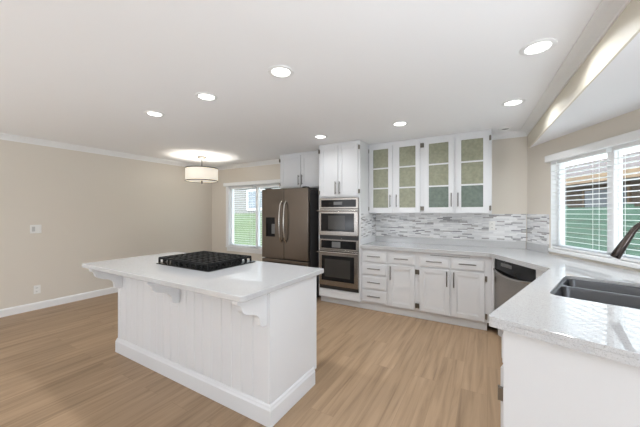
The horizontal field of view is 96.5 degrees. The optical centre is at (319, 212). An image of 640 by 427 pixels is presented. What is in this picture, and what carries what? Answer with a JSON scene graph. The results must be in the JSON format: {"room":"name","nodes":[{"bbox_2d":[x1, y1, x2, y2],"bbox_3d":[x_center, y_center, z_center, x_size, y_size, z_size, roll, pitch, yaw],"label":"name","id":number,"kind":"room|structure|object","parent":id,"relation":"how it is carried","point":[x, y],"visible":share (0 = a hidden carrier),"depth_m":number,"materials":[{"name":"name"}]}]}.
{"room":"kitchen","nodes":[
{"label":"kitchen","id":0,"kind":"room"},
{"bbox_2d":[0,139,211,308],"bbox_3d":[-4.300,0.127,3.752,0.140,2.520,6.800,0,0,30],"label":"wall","id":1,"kind":"structure","parent":0,"point":[89,207],"depth_m":4.51,"materials":[{"name":"beige paint"}]},
{"bbox_2d":[30,225,41,232],"bbox_3d":[-4.035,0.240,4.054,0.011,0.120,0.120,0,0,30],"label":"light switch","id":2,"kind":"object","parent":1,"relation":"attached to","point":[33,228],"visible":1,"depth_m":4.05,"materials":[{"name":"white plastic"}]},
{"bbox_2d":[33,285,40,293],"bbox_3d":[-4.029,1.102,4.066,0.010,0.120,0.074,0,0,30],"label":"wall outlet","id":3,"kind":"object","parent":1,"relation":"attached to","point":[36,289],"visible":1,"depth_m":4.06,"materials":[{"name":"white plastic"}]},
{"bbox_2d":[0,287,117,317],"bbox_3d":[-4.198,1.335,3.773,0.014,0.105,6.660,0,0,30],"label":"baseboard","id":4,"kind":"structure","parent":1,"relation":"attached to","point":[5,312],"depth_m":4.22,"materials":[{"name":"white paint"}]},
{"bbox_2d":[0,133,200,166],"bbox_3d":[-4.174,-0.996,3.759,0.070,0.075,6.660,0,0,30],"label":"trim","id":5,"kind":"structure","parent":1,"relation":"attached to","point":[3,136],"depth_m":4.52,"materials":[{"name":"white paint"}]},
{"bbox_2d":[0,292,502,426],"bbox_3d":[-1.143,1.447,1.981,7.377,0.120,6.940,0,0,30],"label":"floor","id":6,"kind":"structure","parent":0,"point":[60,365],"depth_m":2.41,"materials":[{"name":"brown wood"}]},
{"bbox_2d":[89,269,315,426],"bbox_3d":[-1.084,0.948,2.485,1.991,0.879,0.841,0,0,30],"label":"kitchen island","id":7,"kind":"object","parent":6,"relation":"on","point":[255,358],"visible":0.68,"depth_m":2.14,"materials":[{"name":"white paint"}]},
{"bbox_2d":[82,252,323,301],"bbox_3d":[-1.077,0.490,2.505,2.037,0.036,0.928,0,0,30],"label":"island countertop","id":8,"kind":"structure","parent":7,"relation":"on","point":[246,282],"depth_m":2.16,"materials":[{"name":"white stone"}]},
{"bbox_2d":[156,251,255,271],"bbox_3d":[-1.047,0.440,2.647,0.715,0.064,0.537,0,0,30],"label":"gas cooktop","id":9,"kind":"object","parent":8,"relation":"in","point":[206,261],"visible":1,"depth_m":2.52,"materials":[{"name":"black metal"}]},
{"bbox_2d":[262,186,319,297],"bbox_3d":[-0.401,0.494,4.873,0.920,1.785,0.860,0,0,30],"label":"refrigerator","id":10,"kind":"object","parent":6,"relation":"on","point":[290,216],"visible":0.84,"depth_m":4.53,"materials":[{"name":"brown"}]},
{"bbox_2d":[318,140,375,307],"bbox_3d":[0.428,0.178,4.499,0.685,2.418,0.707,0,0,30],"label":"tall cabinet","id":11,"kind":"object","parent":6,"relation":"on","point":[343,166],"visible":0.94,"depth_m":4.21,"materials":[{"name":"white paint"}]},
{"bbox_2d":[317,197,358,292],"bbox_3d":[0.394,0.471,4.442,0.661,1.368,0.639,0,0,30],"label":"double oven","id":12,"kind":"object","parent":11,"relation":"in","point":[338,251],"visible":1,"depth_m":4.20,"materials":[{"name":"silver metal"}]},
{"bbox_2d":[361,248,388,312],"bbox_3d":[0.905,0.951,4.245,0.395,0.873,0.672,0,0,30],"label":"base cabinet","id":13,"kind":"object","parent":6,"relation":"on","point":[374,262],"visible":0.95,"depth_m":3.99,"materials":[{"name":"white paint"}]},
{"bbox_2d":[388,250,417,317],"bbox_3d":[1.241,0.951,4.047,0.385,0.873,0.672,0,0,30],"label":"base cabinet","id":14,"kind":"object","parent":6,"relation":"on","point":[402,265],"visible":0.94,"depth_m":3.80,"materials":[{"name":"white paint"}]},
{"bbox_2d":[417,252,491,330],"bbox_3d":[1.762,0.951,3.733,0.832,0.873,0.657,0,0,30],"label":"base cabinet","id":15,"kind":"object","parent":6,"relation":"on","point":[453,289],"visible":0.98,"depth_m":3.47,"materials":[{"name":"white paint"}]},
{"bbox_2d":[493,259,535,336],"bbox_3d":[2.223,0.953,2.903,0.604,0.868,0.652,0,0,1],"label":"dishwasher","id":16,"kind":"object","parent":6,"relation":"on","point":[510,279],"visible":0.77,"depth_m":2.98,"materials":[{"name":"grey metal"}]},
{"bbox_2d":[492,258,544,311],"bbox_3d":[2.001,0.951,2.829,0.084,0.873,0.886,0,0,1],"label":"base cabinet","id":17,"kind":"object","parent":6,"relation":"on","point":[538,273],"visible":0.05,"depth_m":3.24,"materials":[{"name":"white paint"}]},
{"bbox_2d":[498,330,639,426],"bbox_3d":[1.722,0.951,1.304,1.471,0.873,1.303,0,0,-43],"label":"base cabinet","id":18,"kind":"object","parent":6,"relation":"on","point":[544,384],"visible":0.52,"depth_m":1.12,"materials":[{"name":"white paint"}]},
{"bbox_2d":[360,236,639,367],"bbox_3d":[1.451,0.448,2.383,2.092,0.131,4.369,0,0,6],"label":"countertop","id":19,"kind":"structure","parent":18,"relation":"on","point":[612,332],"depth_m":1.44,"materials":[{"name":"white stone"}]},
{"bbox_2d":[551,279,639,308],"bbox_3d":[1.703,0.564,1.718,0.744,0.154,0.450,0,0,-43],"label":"sink","id":20,"kind":"object","parent":19,"relation":"in","point":[606,293],"visible":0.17,"depth_m":1.84,"materials":[{"name":"metal"}]},
{"bbox_2d":[610,222,639,258],"bbox_3d":[1.829,0.249,1.569,0.142,0.435,0.331,0,0,-43],"label":"kitchen faucet","id":21,"kind":"object","parent":19,"relation":"on","point":[618,252],"visible":1,"depth_m":1.66,"materials":[{"name":"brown metal"}]},
{"bbox_2d":[0,0,601,166],"bbox_3d":[-1.207,-1.133,2.018,7.228,0.200,6.940,0,0,30],"label":"ceiling","id":22,"kind":"structure","parent":0,"point":[86,73],"depth_m":2.08,"materials":[{"name":"white paint"}]},
{"bbox_2d":[144,110,164,116],"bbox_3d":[-1.733,-1.028,2.994,0.192,0.009,0.192,0,0,30],"label":"recessed light","id":23,"kind":"object","parent":22,"relation":"in","point":[148,112],"visible":1,"depth_m":2.98,"materials":[{"name":"white plastic"}]},
{"bbox_2d":[185,156,217,183],"bbox_3d":[-2.199,-0.777,5.313,0.574,0.509,0.574,0,0,30],"label":"pendant light","id":24,"kind":"object","parent":22,"relation":"hanging from","point":[201,174],"visible":1,"depth_m":5.10,"materials":[{"name":"white fabric"}]},
{"bbox_2d":[186,180,216,181],"bbox_3d":[-2.199,-0.586,5.313,0.548,0.004,0.548,0,0,30],"label":"diffuser","id":25,"kind":"object","parent":24,"relation":"attached to","point":[186,180],"depth_m":5.29,"materials":[{"name":"white"}]},
{"bbox_2d":[195,92,217,100],"bbox_3d":[-1.014,-1.028,2.551,0.192,0.009,0.192,0,0,30],"label":"recessed light","id":26,"kind":"object","parent":22,"relation":"in","point":[205,96],"visible":1,"depth_m":2.54,"materials":[{"name":"white plastic"}]},
{"bbox_2d":[268,65,293,77],"bbox_3d":[-0.287,-1.028,2.099,0.192,0.009,0.192,0,0,30],"label":"recessed light","id":27,"kind":"object","parent":22,"relation":"in","point":[278,71],"visible":1,"depth_m":2.09,"materials":[{"name":"white paint"}]},
{"bbox_2d":[313,135,326,138],"bbox_3d":[0.006,-1.028,3.904,0.192,0.009,0.192,0,0,30],"label":"recessed light","id":28,"kind":"object","parent":22,"relation":"in","point":[315,136],"visible":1,"depth_m":3.89,"materials":[{"name":"white plastic"}]},
{"bbox_2d":[391,121,407,125],"bbox_3d":[0.932,-1.028,3.331,0.192,0.009,0.192,0,0,30],"label":"recessed light","id":29,"kind":"object","parent":22,"relation":"in","point":[398,123],"visible":1,"depth_m":3.32,"materials":[{"name":"white plastic"}]},
{"bbox_2d":[498,127,512,130],"bbox_3d":[2.289,-1.026,3.526,0.160,0.014,0.160,0,0,30],"label":"recessed light","id":30,"kind":"object","parent":22,"relation":"in","point":[502,128],"visible":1,"depth_m":3.51,"materials":[{"name":"white paint"}]},
{"bbox_2d":[501,98,525,106],"bbox_3d":[1.819,-1.028,2.689,0.192,0.009,0.192,0,0,30],"label":"recessed light","id":31,"kind":"object","parent":22,"relation":"in","point":[513,102],"visible":1,"depth_m":2.68,"materials":[{"name":"white plastic"}]},
{"bbox_2d":[519,38,557,55],"bbox_3d":[1.364,-1.028,1.788,0.192,0.009,0.192,0,0,30],"label":"recessed light","id":32,"kind":"object","parent":22,"relation":"in","point":[539,46],"visible":1,"depth_m":1.78,"materials":[{"name":"white plastic"}]},
{"bbox_2d":[530,32,639,147],"bbox_3d":[1.477,-0.919,0.451,0.852,0.227,6.701,0,0,27],"label":"ceiling","id":33,"kind":"structure","parent":22,"relation":"attached to","point":[615,91],"depth_m":2.02,"materials":[{"name":"white paint"}]},
{"bbox_2d":[212,136,526,260],"bbox_3d":[0.084,0.127,5.203,6.234,2.520,0.140,0,0,30],"label":"wall","id":34,"kind":"structure","parent":0,"point":[509,155],"depth_m":3.79,"materials":[{"name":"beige paint"}]},
{"bbox_2d":[215,159,279,169],"bbox_3d":[-1.542,-0.996,6.035,2.307,0.075,0.070,0,0,30],"label":"trim","id":35,"kind":"structure","parent":34,"relation":"attached to","point":[276,161],"depth_m":6.00,"materials":[{"name":"white paint"}]},
{"bbox_2d":[226,183,278,253],"bbox_3d":[-1.355,0.110,6.010,1.680,1.505,0.165,0,0,30],"label":"window","id":36,"kind":"structure","parent":34,"relation":"in","point":[229,192],"depth_m":6.30,"materials":[{"name":"white plastic"}]},
{"bbox_2d":[229,186,255,247],"bbox_3d":[-1.688,0.097,6.194,0.750,1.300,0.055,0,0,30],"label":"window blind","id":37,"kind":"object","parent":36,"relation":"attached to","point":[242,187],"visible":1,"depth_m":6.19,"materials":[{"name":"white plastic"}]},
{"bbox_2d":[223,179,279,186],"bbox_3d":[-1.403,-0.606,5.939,1.710,0.075,0.055,0,0,30],"label":"blind valance","id":38,"kind":"object","parent":36,"relation":"attached to","point":[274,180],"visible":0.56,"depth_m":5.90,"materials":[{"name":"white wood"}]},
{"bbox_2d":[256,184,279,247],"bbox_3d":[-1.011,0.097,5.796,0.700,1.300,0.055,0,0,30],"label":"window blind","id":39,"kind":"object","parent":36,"relation":"attached to","point":[274,185],"visible":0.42,"depth_m":5.89,"materials":[{"name":"white plastic"}]},
{"bbox_2d":[279,150,318,188],"bbox_3d":[-0.223,-0.722,5.053,0.988,0.618,0.425,0,0,30],"label":"upper cabinet","id":40,"kind":"object","parent":34,"relation":"attached to","point":[297,170],"visible":0.76,"depth_m":4.93,"materials":[{"name":"white paint"}]},
{"bbox_2d":[361,214,375,238],"bbox_3d":[0.748,0.203,4.361,0.007,0.357,0.621,0,0,30],"label":"tile backsplash","id":41,"kind":"structure","parent":34,"relation":"attached to","point":[368,221],"depth_m":4.33,"materials":[{"name":"grey tile"}]},
{"bbox_2d":[368,138,421,213],"bbox_3d":[1.144,-0.504,4.286,0.795,1.053,0.365,0,0,30],"label":"upper cabinet","id":42,"kind":"object","parent":34,"relation":"attached to","point":[395,168],"visible":0.93,"depth_m":4.14,"materials":[{"name":"white paint"}]},
{"bbox_2d":[376,214,525,241],"bbox_3d":[1.767,0.203,4.130,1.982,0.357,0.008,0,0,30],"label":"tile backsplash","id":43,"kind":"structure","parent":34,"relation":"attached to","point":[508,227],"depth_m":4.04,"materials":[{"name":"grey tile"}]},
{"bbox_2d":[489,221,494,229],"bbox_3d":[2.295,0.182,3.809,0.074,0.120,0.010,0,0,30],"label":"wall outlet","id":44,"kind":"object","parent":43,"relation":"attached to","point":[491,223],"visible":1,"depth_m":3.81,"materials":[{"name":"white plastic"}]},
{"bbox_2d":[422,129,491,213],"bbox_3d":[1.845,-0.504,3.875,0.830,1.053,0.365,0,0,30],"label":"upper cabinet","id":45,"kind":"object","parent":34,"relation":"attached to","point":[456,168],"visible":1,"depth_m":3.74,"materials":[{"name":"white paint"}]},
{"bbox_2d":[492,131,527,139],"bbox_3d":[2.448,-0.998,3.706,0.402,0.070,0.050,0,0,30],"label":"trim","id":46,"kind":"structure","parent":34,"relation":"attached to","point":[514,134],"depth_m":3.70,"materials":[{"name":"white paint"}]},
{"bbox_2d":[527,214,548,245],"bbox_3d":[2.609,0.203,3.425,0.008,0.357,0.396,0,0,6],"label":"tile backsplash","id":47,"kind":"structure","parent":34,"relation":"attached to","point":[537,224],"depth_m":3.40,"materials":[{"name":"grey tile"}]},
{"bbox_2d":[520,0,630,134],"bbox_3d":[1.058,-1.006,0.687,0.090,0.055,6.669,0,0,27],"label":"trim","id":48,"kind":"structure","parent":34,"relation":"attached to","point":[607,12],"depth_m":1.79,"materials":[{"name":"white paint"}]},
{"bbox_2d":[528,0,639,147],"bbox_3d":[1.103,-0.919,0.663,0.012,0.228,6.669,0,0,27],"label":"wall","id":49,"kind":"structure","parent":34,"relation":"attached to","point":[626,27],"depth_m":1.68,"materials":[{"name":"beige paint"}]},
{"bbox_2d":[527,109,639,271],"bbox_3d":[2.583,0.127,2.450,0.140,2.520,2.350,0,0,6],"label":"wall","id":50,"kind":"structure","parent":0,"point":[538,171],"depth_m":3.16,"materials":[{"name":"beige paint"}]},
{"bbox_2d":[552,147,611,256],"bbox_3d":[2.582,-0.088,2.853,0.055,0.970,0.683,0,0,6],"label":"window blind","id":51,"kind":"object","parent":50,"relation":"attached to","point":[607,150],"visible":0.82,"depth_m":2.79,"materials":[{"name":"white plastic"}]},
{"bbox_2d":[556,161,556,215],"bbox_3d":[2.566,-0.258,3.100,0.010,0.590,0.009,0,0,30],"label":"blind wand","id":52,"kind":"object","parent":51,"relation":"hanging from","point":[556,161],"visible":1,"depth_m":3.10,"materials":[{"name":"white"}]},
{"bbox_2d":[545,129,639,162],"bbox_3d":[2.478,-0.596,2.373,0.048,0.075,1.735,0,0,6],"label":"blind valance","id":53,"kind":"object","parent":50,"relation":"attached to","point":[632,136],"visible":1,"depth_m":2.55,"materials":[{"name":"white wood"}]},
{"bbox_2d":[548,150,639,268],"bbox_3d":[2.555,-0.073,2.372,0.140,1.030,1.690,0,0,6],"label":"window","id":54,"kind":"structure","parent":50,"relation":"attached to","point":[612,192],"depth_m":2.55,"materials":[{"name":"white plastic"}]},
{"bbox_2d":[612,140,639,262],"bbox_3d":[2.494,-0.088,1.999,0.055,0.970,0.915,0,0,6],"label":"window blind","id":55,"kind":"object","parent":50,"relation":"attached to","point":[635,143],"visible":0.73,"depth_m":2.36,"materials":[{"name":"white plastic"}]},
{"label":"outside","id":56,"kind":"structure","parent":0,"visible":0},
{"bbox_3d":[1.012,1.632,1.725,32.000,0.210,32.000,0,0,30],"label":"ground","id":57,"kind":"structure","parent":56,"visible":0},
{"bbox_2d":[235,213,261,245],"bbox_3d":[-0.223,0.762,9.006,7.600,1.530,0.110,0,0,30],"label":"fence","id":58,"kind":"object","parent":57,"relation":"on","point":[244,224],"visible":0.02,"depth_m":10.38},
{"bbox_2d":[235,187,279,241],"bbox_3d":[0.074,-0.593,12.971,9.600,4.240,3.950,0,0,30],"label":"house","id":59,"kind":"structure","parent":57,"relation":"on","point":[239,198],"depth_m":13.28,"materials":[{"name":"grey paint"}]},
{"bbox_2d":[565,151,639,248],"bbox_3d":[8.849,-0.118,5.497,4.020,3.290,17.600,0,0,6],"label":"house","id":60,"kind":"structure","parent":57,"relation":"on","point":[593,201],"depth_m":7.91,"materials":[{"name":"green painted siding"},{"name":"brown roof shingle"},{"name":"glass"}]},
{"bbox_2d":[565,204,639,255],"bbox_3d":[5.400,0.692,3.591,0.111,1.670,12.600,0,0,6],"label":"fence","id":61,"kind":"object","parent":57,"relation":"on","point":[586,218],"visible":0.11,"depth_m":5.82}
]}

